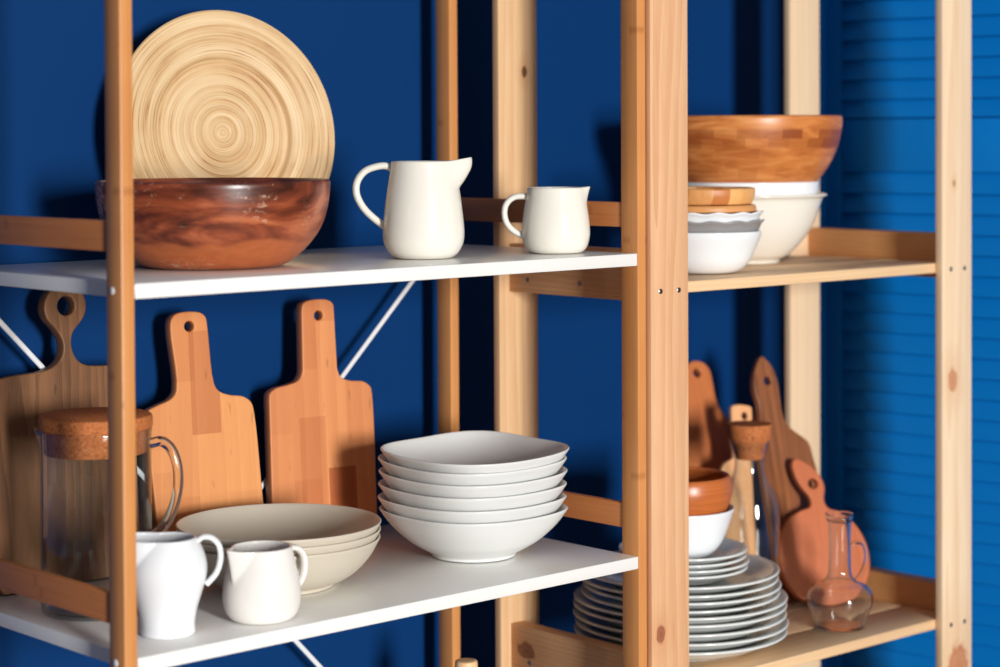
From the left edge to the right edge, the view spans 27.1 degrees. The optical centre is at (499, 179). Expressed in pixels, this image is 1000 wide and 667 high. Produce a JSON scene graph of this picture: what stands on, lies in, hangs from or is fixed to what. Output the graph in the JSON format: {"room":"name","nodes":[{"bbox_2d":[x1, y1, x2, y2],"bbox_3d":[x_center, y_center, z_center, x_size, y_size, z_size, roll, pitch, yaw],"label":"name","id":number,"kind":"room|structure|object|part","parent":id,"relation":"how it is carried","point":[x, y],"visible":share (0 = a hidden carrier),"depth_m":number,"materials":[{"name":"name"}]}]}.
{"room":"kitchen","nodes":[
{"label":"kitchen","id":0,"kind":"room"},
{"bbox_2d":[0,0,999,666],"bbox_3d":[-0.162,-0.159,3.089,6.400,2.900,0.100,-1,2,-43],"label":"wall","id":1,"kind":"structure","parent":0,"point":[374,61],"depth_m":3.04,"materials":[{"name":"blue paint"}]},
{"bbox_3d":[1.251,1.341,1.590,6.400,0.050,4.055,-1,2,-43],"label":"floor","id":2,"kind":"structure","parent":0,"visible":0},
{"bbox_2d":[0,0,646,666],"bbox_3d":[-0.241,0.422,2.619,0.807,1.760,0.411,-1,2,-43],"label":"shelving unit","id":3,"kind":"object","parent":2,"relation":"on","point":[400,579],"visible":0.62,"depth_m":2.49,"materials":[{"name":"white laminate"}]},
{"bbox_3d":[-0.532,0.059,2.342,0.011,0.033,0.343,-1,2,-43],"label":"rail","id":4,"kind":"part","parent":3,"relation":"part of","materials":[{"name":"brown wood"}]},
{"bbox_3d":[-0.530,0.458,2.350,0.011,0.033,0.343,-1,2,-43],"label":"rail","id":5,"kind":"part","parent":3,"relation":"part of","materials":[{"name":"brown wood"}]},
{"bbox_2d":[0,290,139,594],"bbox_3d":[-0.545,0.317,2.584,0.207,0.373,0.044,-1,2,-43],"label":"paddle board","id":6,"kind":"object","parent":3,"relation":"on","point":[73,494],"visible":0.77,"depth_m":2.56,"materials":[{"name":"brown wood"}]},
{"bbox_2d":[34,407,183,620],"bbox_3d":[-0.467,0.390,2.438,0.150,0.232,0.133,-1,2,-37],"label":"glass pitcher","id":7,"kind":"object","parent":3,"relation":"on","point":[75,433],"visible":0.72,"depth_m":2.40,"materials":[{"name":"clear"}]},
{"bbox_3d":[-0.475,0.297,2.431,0.133,0.046,0.133,0,1,0],"label":"lid","id":8,"kind":"part","parent":7,"relation":"part of","materials":[{"name":"brown wood"}]},
{"bbox_3d":[-0.393,0.363,2.432,0.042,0.124,0.017,0,1,0],"label":"handle","id":9,"kind":"part","parent":7,"relation":"part of","materials":[{"name":"clear glass"}]},
{"bbox_3d":[-0.403,0.431,2.212,0.016,1.760,0.031,-1,2,-43],"label":"post","id":10,"kind":"part","parent":3,"relation":"part of","materials":[{"name":"brown wood"}]},
{"bbox_3d":[-0.399,0.476,2.751,0.733,0.767,0.005,-1,2,-43],"label":"cross rod","id":11,"kind":"part","parent":3,"relation":"part of","materials":[{"name":"white metal"}]},
{"bbox_2d":[136,532,223,639],"bbox_3d":[-0.373,0.452,2.315,0.100,0.113,0.092,1,1,35],"label":"pitcher","id":12,"kind":"object","parent":3,"relation":"on","point":[171,567],"visible":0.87,"depth_m":2.29,"materials":[{"name":"white ceramic"}]},
{"bbox_3d":[-0.326,0.426,2.320,0.032,0.059,0.011,0,1,-6],"label":"handle","id":13,"kind":"part","parent":12,"relation":"part of","materials":[{"name":"white ceramic"}]},
{"bbox_2d":[144,311,262,531],"bbox_3d":[-0.390,0.336,2.723,0.168,0.326,0.043,-1,1,-35],"label":"cutting board","id":14,"kind":"object","parent":3,"relation":"on","point":[213,432],"visible":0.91,"depth_m":2.71,"materials":[{"name":"brown wood"}]},
{"bbox_2d":[94,177,330,269],"bbox_3d":[-0.344,0.052,2.485,0.281,0.104,0.281,-1,1,-16],"label":"wooden bowl","id":15,"kind":"object","parent":3,"relation":"on","point":[219,223],"visible":0.87,"depth_m":2.37,"materials":[{"name":"brown wood"}]},
{"bbox_2d":[132,10,334,178],"bbox_3d":[-0.360,-0.063,2.718,0.323,0.320,0.057,-1,1,-35],"label":"plate","id":16,"kind":"object","parent":3,"relation":"on","point":[216,93],"visible":0.79,"depth_m":2.73,"materials":[{"name":"beige wood"}]},
{"bbox_2d":[222,540,307,624],"bbox_3d":[-0.268,0.463,2.387,0.103,0.086,0.090,-1,1,-12],"label":"creamer","id":17,"kind":"object","parent":3,"relation":"on","point":[262,584],"visible":1,"depth_m":2.35,"materials":[{"name":"white ceramic"}]},
{"bbox_3d":[-0.239,0.457,2.425,0.011,0.061,0.035,1,2,42],"label":"handle","id":18,"kind":"part","parent":17,"relation":"part of","materials":[{"name":"white ceramic"}]},
{"bbox_2d":[205,533,379,594],"bbox_3d":[-0.275,0.472,2.566,0.253,0.060,0.253,0,1,7],"label":"shallow bowl","id":19,"kind":"object","parent":3,"relation":"on","point":[325,570],"visible":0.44,"depth_m":2.48,"materials":[{"name":"beige ceramic"}]},
{"bbox_2d":[175,525,380,555],"bbox_3d":[-0.274,0.463,2.566,0.253,0.060,0.253,0,1,-3],"label":"shallow bowl","id":20,"kind":"object","parent":19,"relation":"on","point":[209,549],"visible":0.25,"depth_m":2.47,"materials":[{"name":"beige ceramic"}]},
{"bbox_2d":[176,503,380,547],"bbox_3d":[-0.274,0.453,2.565,0.253,0.060,0.253,-1,2,-37],"label":"shallow bowl","id":21,"kind":"object","parent":20,"relation":"on","point":[303,525],"visible":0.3,"depth_m":2.66,"materials":[{"name":"beige ceramic"}]},
{"bbox_3d":[-0.240,0.110,2.610,0.772,0.016,0.405,-1,2,-43],"label":"shelf","id":22,"kind":"part","parent":3,"relation":"part of","materials":[{"name":"white laminate"}]},
{"bbox_3d":[-0.238,0.510,2.619,0.772,0.016,0.405,-1,2,-43],"label":"shelf","id":23,"kind":"part","parent":3,"relation":"part of","materials":[{"name":"white laminate"}]},
{"bbox_2d":[263,299,376,513],"bbox_3d":[-0.250,0.331,2.854,0.166,0.331,0.044,-1,1,-35],"label":"cutting board","id":24,"kind":"object","parent":3,"relation":"on","point":[319,424],"visible":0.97,"depth_m":2.85,"materials":[{"name":"brown wood"}]},
{"bbox_3d":[-0.354,0.458,2.792,0.723,0.712,0.005,-1,2,-43],"label":"cross rod","id":25,"kind":"part","parent":3,"relation":"part of","materials":[{"name":"white metal"}]},
{"bbox_2d":[352,157,471,259],"bbox_3d":[-0.107,0.036,2.639,0.131,0.128,0.104,0,1,33],"label":"milk jug","id":26,"kind":"object","parent":3,"relation":"on","point":[423,219],"visible":1,"depth_m":2.59,"materials":[{"name":"beige ceramic"}]},
{"bbox_3d":[-0.161,0.021,2.632,0.054,0.086,0.012,0,1,0],"label":"handle","id":27,"kind":"part","parent":26,"relation":"part of","materials":[{"name":"beige ceramic"}]},
{"bbox_3d":[-0.075,0.412,3.021,0.016,1.760,0.031,-1,2,-43],"label":"post","id":28,"kind":"part","parent":3,"relation":"part of","materials":[{"name":"brown wood"}]},
{"bbox_2d":[455,658,477,666],"bbox_3d":[-0.045,0.772,2.798,0.053,0.248,0.053,-1,2,-43],"label":"pepper mill","id":29,"kind":"object","parent":3,"relation":"on","point":[462,662],"visible":1,"depth_m":2.79,"materials":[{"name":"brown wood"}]},
{"bbox_2d":[379,503,567,562],"bbox_3d":[-0.035,0.465,2.745,0.222,0.064,0.222,-1,2,-43],"label":"square bowl","id":30,"kind":"object","parent":3,"relation":"on","point":[488,542],"visible":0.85,"depth_m":2.67,"materials":[{"name":"white ceramic"}]},
{"bbox_2d":[378,492,566,523],"bbox_3d":[-0.037,0.450,2.744,0.222,0.064,0.222,-1,2,-44],"label":"square bowl","id":31,"kind":"object","parent":30,"relation":"on","point":[483,517],"visible":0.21,"depth_m":2.65,"materials":[{"name":"white ceramic"}]},
{"bbox_2d":[378,479,566,511],"bbox_3d":[-0.037,0.432,2.744,0.222,0.066,0.222,-2,2,-42],"label":"square bowl","id":32,"kind":"object","parent":31,"relation":"on","point":[398,497],"visible":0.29,"depth_m":2.65,"materials":[{"name":"white ceramic"}]},
{"bbox_2d":[378,466,567,498],"bbox_3d":[-0.036,0.415,2.743,0.223,0.070,0.223,-2,3,-43],"label":"square bowl","id":33,"kind":"object","parent":32,"relation":"on","point":[424,489],"visible":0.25,"depth_m":2.65,"materials":[{"name":"white ceramic"}]},
{"bbox_2d":[378,454,566,485],"bbox_3d":[-0.037,0.398,2.742,0.222,0.068,0.222,-1,2,-41],"label":"square bowl","id":34,"kind":"object","parent":33,"relation":"on","point":[502,478],"visible":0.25,"depth_m":2.65,"materials":[{"name":"white ceramic"}]},
{"bbox_2d":[380,431,568,473],"bbox_3d":[-0.033,0.385,2.742,0.222,0.069,0.222,-1,2,-43],"label":"square bowl","id":35,"kind":"object","parent":34,"relation":"on","point":[461,452],"visible":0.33,"depth_m":2.81,"materials":[{"name":"white ceramic"}]},
{"bbox_3d":[0.049,0.044,2.876,0.011,0.033,0.343,-1,2,-43],"label":"rail","id":36,"kind":"part","parent":3,"relation":"part of","materials":[{"name":"brown wood"}]},
{"bbox_2d":[501,186,589,253],"bbox_3d":[0.068,0.053,2.742,0.106,0.088,0.090,1,1,35],"label":"creamer","id":37,"kind":"object","parent":3,"relation":"on","point":[555,219],"visible":1,"depth_m":2.70,"materials":[{"name":"beige ceramic"}]},
{"bbox_3d":[0.020,0.049,2.738,0.036,0.062,0.012,0,1,0],"label":"handle","id":38,"kind":"part","parent":37,"relation":"part of","materials":[{"name":"beige ceramic"}]},
{"bbox_3d":[0.051,0.444,2.884,0.011,0.033,0.343,-1,2,-43],"label":"rail","id":39,"kind":"part","parent":3,"relation":"part of","materials":[{"name":"brown wood"}]},
{"bbox_3d":[0.178,0.417,2.746,0.016,1.760,0.031,-1,2,-43],"label":"post","id":40,"kind":"part","parent":3,"relation":"part of","materials":[{"name":"brown wood"}]},
{"bbox_2d":[492,0,970,666],"bbox_3d":[0.361,0.409,3.088,0.710,1.760,0.315,-1,2,-42],"label":"shelving unit","id":41,"kind":"object","parent":2,"relation":"on","point":[904,604],"visible":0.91,"depth_m":2.99,"materials":[{"name":"beige wood"}]},
{"bbox_3d":[0.024,0.412,2.990,0.075,1.760,0.013,-1,2,-42],"label":"post","id":42,"kind":"part","parent":41,"relation":"part of","materials":[{"name":"brown wood"}]},
{"bbox_3d":[0.118,0.128,2.868,0.025,0.069,0.287,-1,2,-42],"label":"rail","id":43,"kind":"part","parent":41,"relation":"part of","materials":[{"name":"brown wood"}]},
{"bbox_3d":[0.121,0.674,2.879,0.025,0.069,0.287,-1,2,-42],"label":"rail","id":44,"kind":"part","parent":41,"relation":"part of","materials":[{"name":"brown wood"}]},
{"bbox_3d":[0.223,0.416,2.765,0.072,1.760,0.013,-1,2,-42],"label":"post","id":45,"kind":"part","parent":41,"relation":"part of","materials":[{"name":"brown wood"}]},
{"bbox_2d":[574,623,787,661],"bbox_3d":[0.262,0.665,3.012,0.310,0.028,0.310,0,1,7],"label":"dinner plate","id":46,"kind":"object","parent":41,"relation":"on","point":[694,656],"visible":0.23,"depth_m":2.91,"materials":[{"name":"ceramic"}]},
{"bbox_2d":[575,617,788,652],"bbox_3d":[0.264,0.652,3.012,0.310,0.028,0.310,-1,1,-36],"label":"dinner plate","id":47,"kind":"object","parent":46,"relation":"on","point":[772,631],"visible":0.26,"depth_m":2.92,"materials":[{"name":"ceramic"}]},
{"bbox_2d":[573,606,786,643],"bbox_3d":[0.261,0.640,3.011,0.310,0.028,0.310,-1,1,-15],"label":"dinner plate","id":48,"kind":"object","parent":47,"relation":"on","point":[727,635],"visible":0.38,"depth_m":2.92,"materials":[{"name":"ceramic"}]},
{"bbox_2d":[573,598,786,634],"bbox_3d":[0.262,0.627,3.012,0.310,0.028,0.310,0,1,30],"label":"dinner plate","id":49,"kind":"object","parent":48,"relation":"on","point":[716,628],"visible":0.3,"depth_m":2.91,"materials":[{"name":"ceramic"}]},
{"bbox_2d":[574,584,787,624],"bbox_3d":[0.262,0.616,3.010,0.310,0.028,0.310,-1,2,-38],"label":"dinner plate","id":50,"kind":"object","parent":49,"relation":"on","point":[579,597],"visible":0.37,"depth_m":2.93,"materials":[{"name":"ceramic"}]},
{"bbox_2d":[581,585,779,617],"bbox_3d":[0.262,0.607,3.011,0.288,0.024,0.288,0,1,4],"label":"dinner plate","id":51,"kind":"object","parent":50,"relation":"on","point":[587,593],"visible":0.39,"depth_m":2.93,"materials":[{"name":"ceramic"}]},
{"bbox_2d":[583,580,781,610],"bbox_3d":[0.265,0.596,3.012,0.288,0.024,0.288,1,1,37],"label":"dinner plate","id":52,"kind":"object","parent":51,"relation":"on","point":[776,587],"visible":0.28,"depth_m":2.92,"materials":[{"name":"ceramic"}]},
{"bbox_2d":[582,575,778,602],"bbox_3d":[0.260,0.586,3.009,0.288,0.024,0.288,-1,1,-29],"label":"dinner plate","id":53,"kind":"object","parent":52,"relation":"on","point":[593,582],"visible":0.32,"depth_m":2.92,"materials":[{"name":"ceramic"}]},
{"bbox_2d":[594,551,779,595],"bbox_3d":[0.262,0.575,3.011,0.288,0.024,0.288,-1,1,-24],"label":"dinner plate","id":54,"kind":"object","parent":53,"relation":"on","point":[760,569],"visible":0.33,"depth_m":2.98,"materials":[{"name":"ceramic"}]},
{"bbox_2d":[689,564,747,584],"bbox_3d":[0.266,0.568,3.010,0.187,0.020,0.187,0,1,29],"label":"plate","id":55,"kind":"object","parent":54,"relation":"on","point":[709,579],"visible":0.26,"depth_m":2.94,"materials":[{"name":"ceramic"}]},
{"bbox_2d":[689,556,749,576],"bbox_3d":[0.269,0.560,3.011,0.187,0.020,0.187,1,2,40],"label":"plate","id":56,"kind":"object","parent":55,"relation":"on","point":[744,562],"visible":0.24,"depth_m":2.94,"materials":[{"name":"ceramic"}]},
{"bbox_2d":[617,550,746,570],"bbox_3d":[0.264,0.551,3.008,0.187,0.020,0.187,0,1,19],"label":"plate","id":57,"kind":"object","parent":56,"relation":"on","point":[743,556],"visible":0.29,"depth_m":2.94,"materials":[{"name":"ceramic"}]},
{"bbox_2d":[618,538,747,564],"bbox_3d":[0.266,0.543,3.011,0.187,0.020,0.187,-1,1,-35],"label":"plate","id":58,"kind":"object","parent":57,"relation":"on","point":[729,548],"visible":0.35,"depth_m":3.00,"materials":[{"name":"ceramic"}]},
{"bbox_2d":[689,503,734,558],"bbox_3d":[0.262,0.510,3.009,0.158,0.071,0.158,0,1,4],"label":"bowl","id":59,"kind":"object","parent":58,"relation":"on","point":[706,532],"visible":0.37,"depth_m":2.95,"materials":[{"name":"white ceramic"}]},
{"bbox_2d":[689,467,732,515],"bbox_3d":[0.261,0.470,3.008,0.153,0.084,0.153,-1,2,-43],"label":"wooden bowl","id":60,"kind":"object","parent":59,"relation":"in","point":[710,490],"visible":0.34,"depth_m":2.95,"materials":[{"name":"orange wood"}]},
{"bbox_2d":[688,361,757,555],"bbox_3d":[0.335,0.486,3.366,0.138,0.370,0.136,-1,1,-33],"label":"cutting board","id":61,"kind":"object","parent":41,"relation":"on","point":[709,445],"visible":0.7,"depth_m":3.39,"materials":[{"name":"orange wood"}]},
{"bbox_2d":[688,230,761,273],"bbox_3d":[0.291,0.103,2.965,0.168,0.061,0.168,0,1,-3],"label":"bowl","id":62,"kind":"object","parent":41,"relation":"on","point":[708,253],"visible":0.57,"depth_m":2.90,"materials":[{"name":"white ceramic"}]},
{"bbox_2d":[688,219,763,232],"bbox_3d":[0.290,0.072,2.964,0.175,0.032,0.172,-1,1,-17],"label":"scalloped dish","id":63,"kind":"object","parent":62,"relation":"on","point":[711,226],"visible":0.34,"depth_m":2.89,"materials":[{"name":"grey ceramic"}]},
{"bbox_2d":[688,210,763,222],"bbox_3d":[0.290,0.060,2.963,0.172,0.032,0.175,1,2,42],"label":"scalloped dish","id":64,"kind":"object","parent":63,"relation":"on","point":[741,216],"visible":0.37,"depth_m":2.88,"materials":[{"name":"white ceramic"}]},
{"bbox_2d":[688,204,755,212],"bbox_3d":[0.290,0.041,2.963,0.152,0.010,0.152,-1,2,-43],"label":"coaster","id":65,"kind":"object","parent":64,"relation":"on","point":[748,207],"visible":0.45,"depth_m":2.89,"materials":[{"name":"brown wood"}]},
{"bbox_2d":[688,186,754,205],"bbox_3d":[0.290,0.024,2.963,0.149,0.024,0.149,-1,2,-43],"label":"wooden bowl","id":66,"kind":"object","parent":65,"relation":"on","point":[697,195],"visible":0.57,"depth_m":2.90,"materials":[{"name":"brown wood"}]},
{"bbox_2d":[719,405,756,554],"bbox_3d":[0.383,0.516,3.307,0.087,0.307,0.057,-1,1,-32],"label":"cutting board","id":67,"kind":"object","parent":41,"relation":"on","point":[741,528],"visible":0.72,"depth_m":3.31,"materials":[{"name":"brown wood"}]},
{"bbox_2d":[727,420,779,515],"bbox_3d":[0.385,0.525,3.199,0.094,0.298,0.094,-1,1,-33],"label":"glass bottle","id":68,"kind":"object","parent":41,"relation":"on","point":[749,440],"visible":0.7,"depth_m":3.17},
{"bbox_2d":[750,356,816,603],"bbox_3d":[0.466,0.478,3.330,0.119,0.385,0.099,-1,1,-33],"label":"cutting board","id":69,"kind":"object","parent":41,"relation":"on","point":[785,445],"visible":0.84,"depth_m":3.32,"materials":[{"name":"brown wood"}]},
{"bbox_2d":[747,192,826,264],"bbox_3d":[0.373,0.075,3.192,0.259,0.107,0.259,0,1,-6],"label":"mixing bowl","id":70,"kind":"object","parent":41,"relation":"on","point":[788,219],"visible":0.44,"depth_m":3.10,"materials":[{"name":"beige ceramic"}]},
{"bbox_2d":[688,181,819,195],"bbox_3d":[0.373,0.057,3.192,0.236,0.108,0.236,-1,1,-28],"label":"mixing bowl","id":71,"kind":"object","parent":70,"relation":"on","point":[777,188],"visible":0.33,"depth_m":3.09,"materials":[{"name":"white ceramic"}]},
{"bbox_2d":[688,115,842,182],"bbox_3d":[0.373,-0.035,3.190,0.306,0.125,0.306,0,1,10],"label":"salad bowl","id":72,"kind":"object","parent":71,"relation":"on","point":[721,148],"visible":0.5,"depth_m":3.06,"materials":[{"name":"brown wood"}]},
{"bbox_3d":[0.498,0.401,3.412,0.075,1.760,0.013,-1,2,-42],"label":"post","id":73,"kind":"part","parent":41,"relation":"part of","materials":[{"name":"brown wood"}]},
{"bbox_2d":[777,459,869,602],"bbox_3d":[0.510,0.559,3.288,0.156,0.226,0.078,-1,1,-13],"label":"paddle board","id":74,"kind":"object","parent":41,"relation":"on","point":[803,540],"visible":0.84,"depth_m":3.28,"materials":[{"name":"red wood"}]},
{"bbox_2d":[806,511,872,631],"bbox_3d":[0.513,0.590,3.126,0.100,0.172,0.100,0,1,13],"label":"carafe","id":75,"kind":"object","parent":41,"relation":"on","point":[839,602],"visible":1,"depth_m":3.10,"materials":[{"name":"clear glass"}]},
{"bbox_3d":[0.542,0.576,3.126,0.027,0.062,0.008,0,1,0],"label":"handle","id":76,"kind":"part","parent":75,"relation":"part of","materials":[{"name":"clear glass"}]},
{"bbox_3d":[0.613,0.116,3.308,0.030,0.069,0.287,-1,2,-42],"label":"rail","id":77,"kind":"part","parent":41,"relation":"part of","materials":[{"name":"brown wood"}]},
{"bbox_3d":[0.616,0.662,3.319,0.030,0.069,0.287,-1,2,-42],"label":"rail","id":78,"kind":"part","parent":41,"relation":"part of","materials":[{"name":"brown wood"}]},
{"bbox_3d":[0.698,0.405,3.187,0.075,1.760,0.013,-1,2,-42],"label":"post","id":79,"kind":"part","parent":41,"relation":"part of","materials":[{"name":"brown wood"}]},
{"bbox_2d":[819,0,999,666],"bbox_3d":[0.724,0.281,3.376,0.460,2.000,0.026,1,2,38],"label":"louvered shutter","id":80,"kind":"object","parent":2,"relation":"on","point":[877,58],"visible":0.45,"depth_m":3.42,"materials":[{"name":"blue paint"}]},
{"bbox_3d":[0.724,-0.055,3.371,0.365,0.088,0.022,1,2,38],"label":"rail","id":81,"kind":"part","parent":80,"relation":"part of","materials":[{"name":"blue paint"}]}
]}

